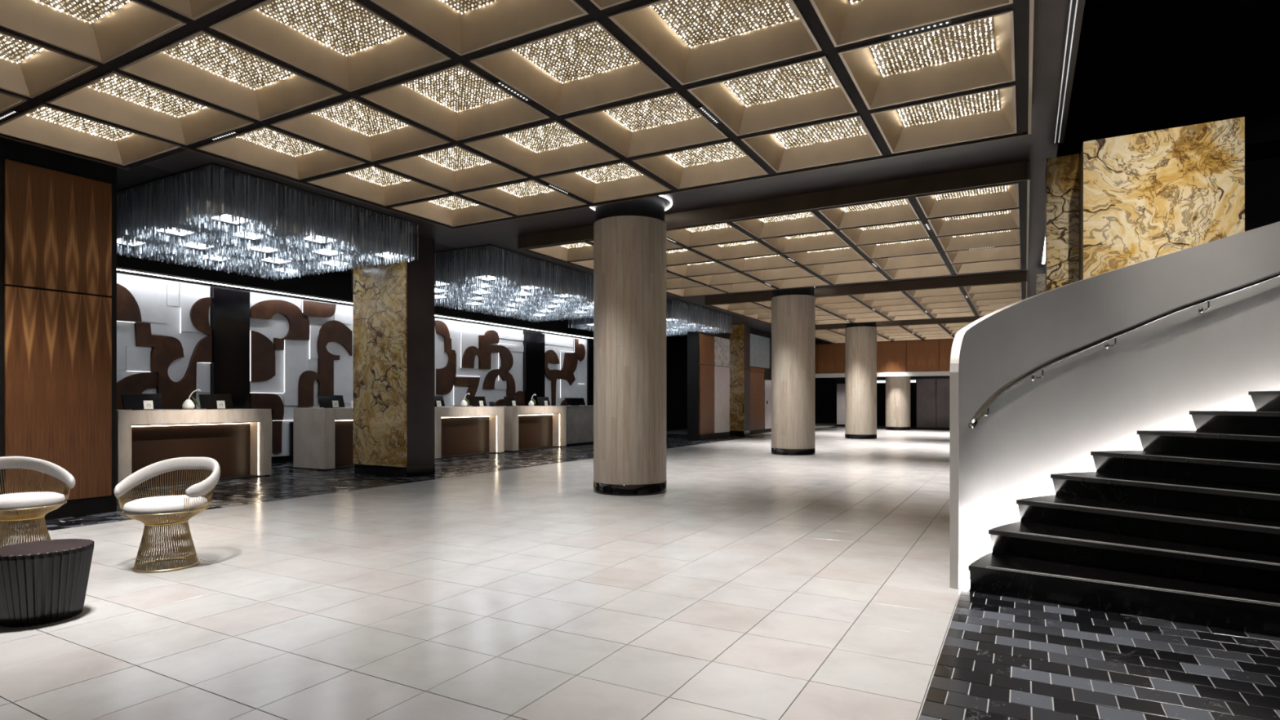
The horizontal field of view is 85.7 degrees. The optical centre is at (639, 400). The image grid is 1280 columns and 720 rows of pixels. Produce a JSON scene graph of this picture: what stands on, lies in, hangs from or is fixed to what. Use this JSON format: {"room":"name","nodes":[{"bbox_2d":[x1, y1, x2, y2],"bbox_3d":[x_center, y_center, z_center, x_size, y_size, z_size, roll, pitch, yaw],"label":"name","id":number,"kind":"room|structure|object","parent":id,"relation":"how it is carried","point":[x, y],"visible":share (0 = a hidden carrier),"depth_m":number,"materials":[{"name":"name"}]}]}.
{"room":"hotel lobby","nodes":[
{"label":"hotel lobby","id":0,"kind":"room"},
{"bbox_2d":[116,271,687,463],"bbox_3d":[-3.926,-0.696,19.136,0.200,3.892,31.600,0,0,29],"label":"wall","id":1,"kind":"structure","parent":0,"point":[676,348],"depth_m":28.41,"materials":[{"name":"black paint"}]},
{"bbox_2d":[116,272,593,457],"bbox_3d":[-5.020,-0.482,16.826,0.140,3.105,15.900,0,0,29],"label":"wall","id":2,"kind":"structure","parent":1,"relation":"attached to","point":[175,340],"depth_m":13.33,"materials":[{"name":"white paint"}]},
{"bbox_2d":[116,0,1068,339],"bbox_3d":[1.106,-2.692,15.184,13.540,0.100,33.600,0,0,29],"label":"ceiling","id":3,"kind":"structure","parent":0,"point":[1049,15],"depth_m":8.25,"materials":[{"name":"grey paint"}]},
{"bbox_2d":[116,163,420,280],"bbox_3d":[-5.546,-2.362,9.826,3.520,0.558,3.020,0,0,29],"label":"crystal chandelier","id":4,"kind":"object","parent":3,"relation":"hanging from","point":[223,204],"visible":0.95,"depth_m":9.27,"materials":[{"name":"white"}]},
{"bbox_2d":[116,234,593,339],"bbox_3d":[-4.914,-2.342,16.710,0.338,0.594,16.000,0,0,29],"label":"soffit","id":5,"kind":"object","parent":3,"relation":"attached to","point":[335,286],"visible":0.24,"depth_m":13.20,"materials":[{"name":"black paint"}]},
{"bbox_2d":[350,244,593,322],"bbox_3d":[-2.665,-2.362,14.992,3.520,0.558,5.770,0,0,29],"label":"crystal chandelier","id":6,"kind":"object","parent":3,"relation":"hanging from","point":[502,276],"visible":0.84,"depth_m":13.60,"materials":[{"name":"white"}]},
{"bbox_2d":[0,0,1034,229],"bbox_3d":[-1.507,-2.539,5.723,8.307,0.209,5.982,0,0,29],"label":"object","id":7,"kind":"structure","parent":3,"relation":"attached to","point":[453,114],"depth_m":5.57,"materials":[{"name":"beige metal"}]},
{"bbox_2d":[0,108,21,121],"bbox_3d":[-5.418,-2.452,5.897,0.380,0.026,0.072,0,0,29],"label":"recessed light","id":8,"kind":"object","parent":7,"relation":"attached to","point":[7,114],"depth_m":5.88,"materials":[{"name":"white"}]},
{"bbox_2d":[208,129,239,141],"bbox_3d":[-3.830,-2.452,6.349,0.380,0.026,0.072,0,0,29],"label":"recessed light","id":9,"kind":"object","parent":7,"relation":"attached to","point":[226,135],"depth_m":6.34,"materials":[{"name":"white"}]},
{"bbox_2d":[493,80,531,102],"bbox_3d":[-0.997,-2.452,5.438,0.072,0.026,0.380,0,0,29],"label":"recessed light","id":10,"kind":"object","parent":7,"relation":"attached to","point":[502,85],"depth_m":5.43,"materials":[{"name":"white"}]},
{"bbox_2d":[546,183,570,194],"bbox_3d":[-0.935,-2.452,7.946,0.072,0.026,0.380,0,0,29],"label":"recessed light","id":11,"kind":"object","parent":7,"relation":"attached to","point":[556,187],"depth_m":7.92,"materials":[{"name":"white"}]},
{"bbox_2d":[696,105,721,124],"bbox_3d":[0.591,-2.452,5.890,0.072,0.026,0.380,0,0,29],"label":"recessed light","id":12,"kind":"object","parent":7,"relation":"attached to","point":[708,114],"depth_m":5.88,"materials":[{"name":"white"}]},
{"bbox_2d":[888,18,951,39],"bbox_3d":[1.835,-2.452,4.527,0.380,0.026,0.072,0,0,29],"label":"recessed light","id":13,"kind":"object","parent":7,"relation":"attached to","point":[946,23],"depth_m":4.53,"materials":[{"name":"white"}]},
{"bbox_2d":[568,299,733,336],"bbox_3d":[0.406,-2.362,20.498,3.520,0.558,3.860,0,0,29],"label":"crystal chandelier","id":14,"kind":"object","parent":3,"relation":"hanging from","point":[682,312],"visible":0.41,"depth_m":19.82,"materials":[{"name":"white"}]},
{"bbox_2d":[517,160,1030,297],"bbox_3d":[2.617,-2.539,11.919,7.140,0.209,5.982,0,0,29],"label":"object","id":15,"kind":"structure","parent":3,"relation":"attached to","point":[970,221],"depth_m":10.62,"materials":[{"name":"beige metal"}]},
{"bbox_2d":[666,236,677,242],"bbox_3d":[0.459,-2.452,10.446,0.072,0.026,0.380,0,0,29],"label":"recessed light","id":16,"kind":"object","parent":15,"relation":"attached to","point":[671,239],"depth_m":10.43,"materials":[{"name":"white"}]},
{"bbox_2d":[786,257,795,262],"bbox_3d":[2.617,-2.452,11.919,0.072,0.026,0.380,0,0,29],"label":"recessed light","id":17,"kind":"object","parent":15,"relation":"attached to","point":[790,259],"depth_m":11.86,"materials":[{"name":"white"}]},
{"bbox_2d":[923,222,932,230],"bbox_3d":[4.029,-2.452,9.659,0.072,0.026,0.380,0,0,29],"label":"recessed light","id":18,"kind":"object","parent":15,"relation":"attached to","point":[926,226],"depth_m":9.64,"materials":[{"name":"white"}]},
{"bbox_2d":[968,246,995,249],"bbox_3d":[5.449,-2.452,11.008,0.380,0.026,0.072,0,0,29],"label":"recessed light","id":19,"kind":"object","parent":15,"relation":"attached to","point":[969,247],"depth_m":11.00,"materials":[{"name":"white"}]},
{"bbox_2d":[705,271,1027,324],"bbox_3d":[6.231,-2.539,18.399,7.140,0.209,5.982,0,0,29],"label":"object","id":20,"kind":"structure","parent":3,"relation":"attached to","point":[977,295],"depth_m":17.11,"materials":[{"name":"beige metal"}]},
{"bbox_2d":[815,315,983,343],"bbox_3d":[9.845,-2.539,24.879,7.140,0.209,5.982,0,0,29],"label":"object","id":21,"kind":"structure","parent":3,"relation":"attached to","point":[936,328],"depth_m":24.00,"materials":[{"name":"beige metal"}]},
{"bbox_2d":[1040,227,1045,263],"bbox_3d":[6.931,-2.616,11.793,0.073,0.052,2.950,0,0,29],"label":"light strip","id":22,"kind":"object","parent":3,"relation":"attached to","point":[1043,255],"visible":0.64,"depth_m":11.98,"materials":[{"name":"white"}]},
{"bbox_2d":[1042,237,1045,263],"bbox_3d":[6.930,-2.595,11.793,0.045,0.010,2.850,0,0,29],"label":"diffuser","id":23,"kind":"object","parent":22,"relation":"attached to","point":[1044,242],"depth_m":12.03,"materials":[{"name":"white plastic"}]},
{"bbox_2d":[1053,0,1084,144],"bbox_3d":[2.501,-2.624,3.873,0.095,0.027,7.200,0,0,29],"label":"track","id":24,"kind":"object","parent":3,"relation":"attached to","point":[1075,9],"visible":1,"depth_m":5.36,"materials":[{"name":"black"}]},
{"bbox_2d":[0,423,1279,719],"bbox_3d":[5.031,1.225,17.232,18.400,0.070,41.000,0,0,29],"label":"floor","id":25,"kind":"structure","parent":0,"point":[762,584],"depth_m":3.85,"materials":[{"name":"tile"}]},
{"bbox_2d":[0,456,75,546],"bbox_3d":[-4.694,0.816,5.214,0.606,0.766,0.642,0,0,27],"label":"armchair","id":26,"kind":"object","parent":25,"relation":"on","point":[47,501],"visible":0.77,"depth_m":5.23,"materials":[{"name":"gold metal"}]},
{"bbox_2d":[0,491,65,511],"bbox_3d":[-4.658,0.752,5.197,0.512,0.096,0.512,0,0,29],"label":"seat cushion","id":27,"kind":"object","parent":26,"relation":"on","point":[24,500],"depth_m":5.10,"materials":[{"name":"fabric"}]},
{"bbox_2d":[0,538,93,627],"bbox_3d":[-3.320,1.004,3.827,0.461,0.392,0.461,0,0,29],"label":"table","id":28,"kind":"object","parent":25,"relation":"on","point":[42,582],"visible":1,"depth_m":3.69,"materials":[{"name":"black wood"}]},
{"bbox_2d":[114,457,220,573],"bbox_3d":[-3.425,0.816,5.047,0.644,0.766,0.604,0,0,29],"label":"armchair","id":29,"kind":"object","parent":25,"relation":"on","point":[194,502],"visible":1,"depth_m":4.96,"materials":[{"name":"gold metal"}]},
{"bbox_2d":[122,494,208,515],"bbox_3d":[-3.436,0.752,5.008,0.512,0.096,0.512,0,0,29],"label":"seat cushion","id":30,"kind":"object","parent":29,"relation":"on","point":[166,504],"depth_m":4.86,"materials":[{"name":"fabric"}]},
{"bbox_2d":[116,408,271,489],"bbox_3d":[-6.808,0.664,10.336,0.860,1.072,2.142,0,0,29],"label":"reception desk","id":31,"kind":"object","parent":25,"relation":"on","point":[239,440],"visible":0.79,"depth_m":10.25,"materials":[{"name":"stone"}]},
{"bbox_2d":[120,393,163,409],"bbox_3d":[-7.077,0.011,9.821,0.130,0.234,0.500,0,0,29],"label":"monitor","id":32,"kind":"object","parent":31,"relation":"on","point":[130,401],"visible":0.98,"depth_m":9.80,"materials":[{"name":"black plastic"}]},
{"bbox_2d":[182,389,201,409],"bbox_3d":[-6.713,-0.027,10.341,0.160,0.309,0.264,0,0,29],"label":"vase","id":33,"kind":"object","parent":31,"relation":"on","point":[188,404],"visible":1,"depth_m":10.27,"materials":[{"name":"ceramic"}]},
{"bbox_2d":[198,394,233,408],"bbox_3d":[-6.581,0.011,10.712,0.130,0.234,0.480,0,0,29],"label":"monitor","id":34,"kind":"object","parent":31,"relation":"on","point":[206,401],"visible":0.98,"depth_m":10.69,"materials":[{"name":"black plastic"}]},
{"bbox_2d":[293,407,354,470],"bbox_3d":[-5.279,0.664,13.076,0.860,1.072,2.204,0,0,29],"label":"reception desk","id":35,"kind":"object","parent":25,"relation":"on","point":[323,437],"visible":0.37,"depth_m":12.15,"materials":[{"name":"stone"}]},
{"bbox_2d":[317,395,345,408],"bbox_3d":[-5.587,0.011,12.494,0.130,0.234,0.500,0,0,29],"label":"monitor","id":36,"kind":"object","parent":35,"relation":"on","point":[325,401],"visible":1,"depth_m":12.47,"materials":[{"name":"black plastic"}]},
{"bbox_2d":[349,400,353,408],"bbox_3d":[-5.332,0.051,12.775,0.090,0.155,0.090,0,0,29],"label":"cone","id":37,"kind":"object","parent":35,"relation":"on","point":[352,402],"visible":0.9,"depth_m":12.75,"materials":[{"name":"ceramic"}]},
{"bbox_2d":[353,231,435,477],"bbox_3d":[-4.041,-0.719,11.330,1.224,3.838,0.614,0,0,29],"label":"pier","id":38,"kind":"object","parent":25,"relation":"on","point":[394,304],"visible":0.9,"depth_m":11.04,"materials":[{"name":"gold stone"}]},
{"bbox_2d":[435,406,504,459],"bbox_3d":[-4.052,0.664,15.277,0.860,1.072,2.156,0,0,29],"label":"reception desk","id":39,"kind":"object","parent":25,"relation":"on","point":[460,431],"visible":0.71,"depth_m":15.28,"materials":[{"name":"stone"}]},
{"bbox_2d":[435,395,444,407],"bbox_3d":[-4.355,0.011,14.703,0.130,0.234,0.460,0,0,29],"label":"monitor","id":40,"kind":"object","parent":39,"relation":"on","point":[439,402],"visible":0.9,"depth_m":14.76,"materials":[{"name":"black plastic"}]},
{"bbox_2d":[460,392,470,406],"bbox_3d":[-3.893,-0.027,15.398,0.160,0.309,0.264,0,0,29],"label":"vase","id":41,"kind":"object","parent":39,"relation":"on","point":[464,403],"visible":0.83,"depth_m":15.32,"materials":[{"name":"ceramic"}]},
{"bbox_2d":[470,396,486,406],"bbox_3d":[-3.712,0.011,15.856,0.130,0.234,0.460,0,0,29],"label":"monitor","id":42,"kind":"object","parent":39,"relation":"on","point":[475,401],"visible":0.99,"depth_m":15.83,"materials":[{"name":"black plastic"}]},
{"bbox_2d":[488,401,494,406],"bbox_3d":[-3.455,0.073,16.080,0.120,0.110,0.120,0,0,29],"label":"cup","id":43,"kind":"object","parent":39,"relation":"on","point":[491,403],"visible":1,"depth_m":16.03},
{"bbox_2d":[502,405,566,451],"bbox_3d":[-2.921,0.664,17.305,0.860,1.072,2.486,0,0,29],"label":"reception desk","id":44,"kind":"object","parent":25,"relation":"on","point":[526,428],"visible":0.82,"depth_m":17.34,"materials":[{"name":"wood"}]},
{"bbox_2d":[503,396,518,406],"bbox_3d":[-3.147,0.011,16.869,0.130,0.234,0.460,0,0,29],"label":"monitor","id":45,"kind":"object","parent":44,"relation":"on","point":[509,401],"visible":1,"depth_m":16.84,"materials":[{"name":"black plastic"}]},
{"bbox_2d":[528,394,536,405],"bbox_3d":[-2.722,-0.027,17.498,0.144,0.309,0.256,0,0,29],"label":"vase","id":46,"kind":"object","parent":44,"relation":"on","point":[531,402],"visible":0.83,"depth_m":17.42,"materials":[{"name":"ceramic"}]},
{"bbox_2d":[537,396,550,405],"bbox_3d":[-2.513,0.011,18.005,0.130,0.234,0.460,0,0,29],"label":"monitor","id":47,"kind":"object","parent":44,"relation":"on","point":[542,401],"visible":0.98,"depth_m":17.97,"materials":[{"name":"black plastic"}]},
{"bbox_2d":[565,405,593,446],"bbox_3d":[-1.819,0.664,19.280,0.860,1.072,1.935,0,0,29],"label":"reception desk","id":48,"kind":"object","parent":25,"relation":"on","point":[580,419],"depth_m":18.77,"materials":[{"name":"stone"}]},
{"bbox_2d":[564,397,585,405],"bbox_3d":[-1.807,0.021,19.271,0.130,0.214,0.900,0,0,29],"label":"monitor","id":49,"kind":"object","parent":48,"relation":"on","point":[569,401],"visible":1,"depth_m":19.22,"materials":[{"name":"black plastic"}]},
{"bbox_2d":[566,405,593,407],"bbox_3d":[-1.819,0.142,19.280,0.860,0.029,1.935,0,0,29],"label":"countertop","id":50,"kind":"structure","parent":48,"relation":"on","point":[566,406],"depth_m":18.70,"materials":[{"name":"grey stone"}]},
{"bbox_2d":[590,195,672,496],"bbox_3d":[-0.133,-0.721,9.206,1.132,3.842,1.132,0,0,29],"label":"round column","id":51,"kind":"structure","parent":25,"relation":"on","point":[629,237],"depth_m":8.77,"materials":[{"name":"wood"}]},
{"bbox_2d":[590,195,672,210],"bbox_3d":[-0.133,-2.628,9.206,1.132,0.019,1.132,0,0,29],"label":"ring light","id":52,"kind":"object","parent":51,"relation":"on","point":[656,198],"depth_m":8.95,"materials":[{"name":"white"}]},
{"bbox_2d":[687,314,729,440],"bbox_3d":[2.232,-0.719,22.068,0.400,3.838,2.520,0,0,29],"label":"wall panel","id":53,"kind":"object","parent":25,"relation":"on","point":[708,354],"visible":0.95,"depth_m":21.40,"materials":[{"name":"paint"}]},
{"bbox_2d":[729,324,750,435],"bbox_3d":[3.188,-0.719,24.291,1.224,3.838,0.614,0,0,29],"label":"pier","id":54,"kind":"object","parent":25,"relation":"on","point":[740,338],"visible":0.43,"depth_m":23.88,"materials":[{"name":"gold stone"}]},
{"bbox_2d":[750,328,771,434],"bbox_3d":[5.083,-0.719,27.250,0.532,3.838,6.250,0,0,29],"label":"wall panel","id":55,"kind":"object","parent":25,"relation":"on","point":[760,340],"visible":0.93,"depth_m":25.70,"materials":[{"name":"wood"}]},
{"bbox_2d":[771,286,815,455],"bbox_3d":[3.482,-0.721,15.686,1.132,3.842,1.132,0,0,29],"label":"round column","id":56,"kind":"structure","parent":25,"relation":"on","point":[793,310],"depth_m":15.27,"materials":[{"name":"wood"}]},
{"bbox_2d":[835,380,844,426],"bbox_3d":[9.639,0.100,32.936,0.530,2.200,0.120,0,0,29],"label":"wall panel","id":57,"kind":"object","parent":25,"relation":"on","point":[840,384],"visible":0.64,"depth_m":32.91,"materials":[{"name":"paint"}]},
{"bbox_2d":[844,321,876,439],"bbox_3d":[7.096,-0.721,22.166,1.132,3.842,1.132,0,0,29],"label":"round column","id":58,"kind":"structure","parent":25,"relation":"on","point":[860,338],"depth_m":21.75,"materials":[{"name":"wood"}]},
{"bbox_2d":[885,376,910,430],"bbox_3d":[10.710,-0.721,28.646,1.132,3.842,1.132,0,0,29],"label":"round column","id":59,"kind":"structure","parent":25,"relation":"on","point":[897,388],"depth_m":28.23,"materials":[{"name":"wood"}]},
{"bbox_2d":[915,376,949,430],"bbox_3d":[13.820,0.100,27.951,4.890,2.200,0.515,0,0,29],"label":"wall panel","id":60,"kind":"object","parent":25,"relation":"on","point":[932,393],"visible":0.25,"depth_m":28.61,"materials":[{"name":"brown wood"}]},
{"bbox_2d":[1035,273,1045,294],"bbox_3d":[8.399,-0.642,13.172,1.446,3.685,1.050,0,0,29],"label":"pier","id":61,"kind":"object","parent":25,"relation":"on","point":[1040,278],"visible":0.05,"depth_m":13.51,"materials":[{"name":"beige stone"}]},
{"bbox_2d":[949,221,1279,637],"bbox_3d":[4.543,-0.441,4.551,5.103,3.282,2.460,0,0,-7],"label":"curved staircase","id":62,"kind":"structure","parent":25,"relation":"on","point":[1114,435],"depth_m":5.07,"materials":[{"name":"black stone"}]},
{"bbox_2d":[1045,116,1244,291],"bbox_3d":[4.785,-0.642,6.692,1.446,3.685,1.050,0,0,29],"label":"wall panel","id":63,"kind":"object","parent":25,"relation":"on","point":[1126,200],"visible":0.25,"depth_m":6.24,"materials":[{"name":"beige stone"}]},
{"bbox_2d":[815,377,915,424],"bbox_3d":[13.682,-0.775,35.823,15.000,4.050,0.100,0,0,29],"label":"wall","id":64,"kind":"structure","parent":0,"point":[825,388],"depth_m":37.56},
{"bbox_2d":[815,338,954,377],"bbox_3d":[11.381,-1.821,27.591,10.400,1.642,0.320,0,0,29],"label":"wall","id":65,"kind":"structure","parent":0,"point":[922,357],"depth_m":27.91,"materials":[{"name":"brown wood"}]},
{"bbox_2d":[828,375,949,379],"bbox_3d":[13.432,-1.200,31.268,10.400,0.100,8.100,0,0,29],"label":"ceiling","id":66,"kind":"structure","parent":0,"point":[837,378],"depth_m":32.70,"materials":[{"name":"white paint"}]},
{"bbox_2d":[876,376,921,383],"bbox_3d":[12.172,-1.000,32.706,2.200,0.299,0.215,0,0,29],"label":"light strip","id":67,"kind":"object","parent":66,"relation":"attached to","point":[913,379],"visible":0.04,"depth_m":32.89,"materials":[{"name":"white"}]},
{"bbox_2d":[876,380,915,382],"bbox_3d":[12.124,-0.925,32.618,2.160,0.110,0.015,0,0,29],"label":"diffuser","id":68,"kind":"object","parent":67,"relation":"attached to","point":[877,381],"depth_m":32.88,"materials":[{"name":"white"}]},
{"bbox_2d":[1062,0,1279,158],"bbox_3d":[6.661,-3.850,6.338,4.740,2.700,0.080,0,0,29],"label":"wall","id":69,"kind":"structure","parent":0,"point":[1141,66],"depth_m":6.99,"materials":[{"name":"black paint"}]},
{"bbox_2d":[1056,143,1062,156],"bbox_3d":[2.471,-3.921,3.774,0.040,2.558,15.000,0,0,29],"label":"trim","id":70,"kind":"structure","parent":69,"relation":"attached to","point":[1060,148],"depth_m":7.27,"materials":[{"name":"black"}]},
{"bbox_2d":[1244,142,1279,231],"bbox_3d":[7.416,-1.975,6.112,3.400,6.450,0.100,0,0,29],"label":"wall","id":71,"kind":"structure","parent":0,"point":[1262,162],"depth_m":6.78,"materials":[{"name":"black paint"}]},
{"bbox_3d":[-7.635,-0.696,8.483,3.600,3.892,0.180,0,0,29],"label":"wall","id":72,"kind":"structure","parent":0,"visible":0},
{"bbox_2d":[0,137,116,524],"bbox_3d":[-6.086,-0.719,7.154,0.400,3.838,0.997,0,0,29],"label":"wall panel","id":73,"kind":"object","parent":72,"relation":"attached to","point":[58,211],"visible":0.78,"depth_m":7.04,"materials":[{"name":"brown wood"}]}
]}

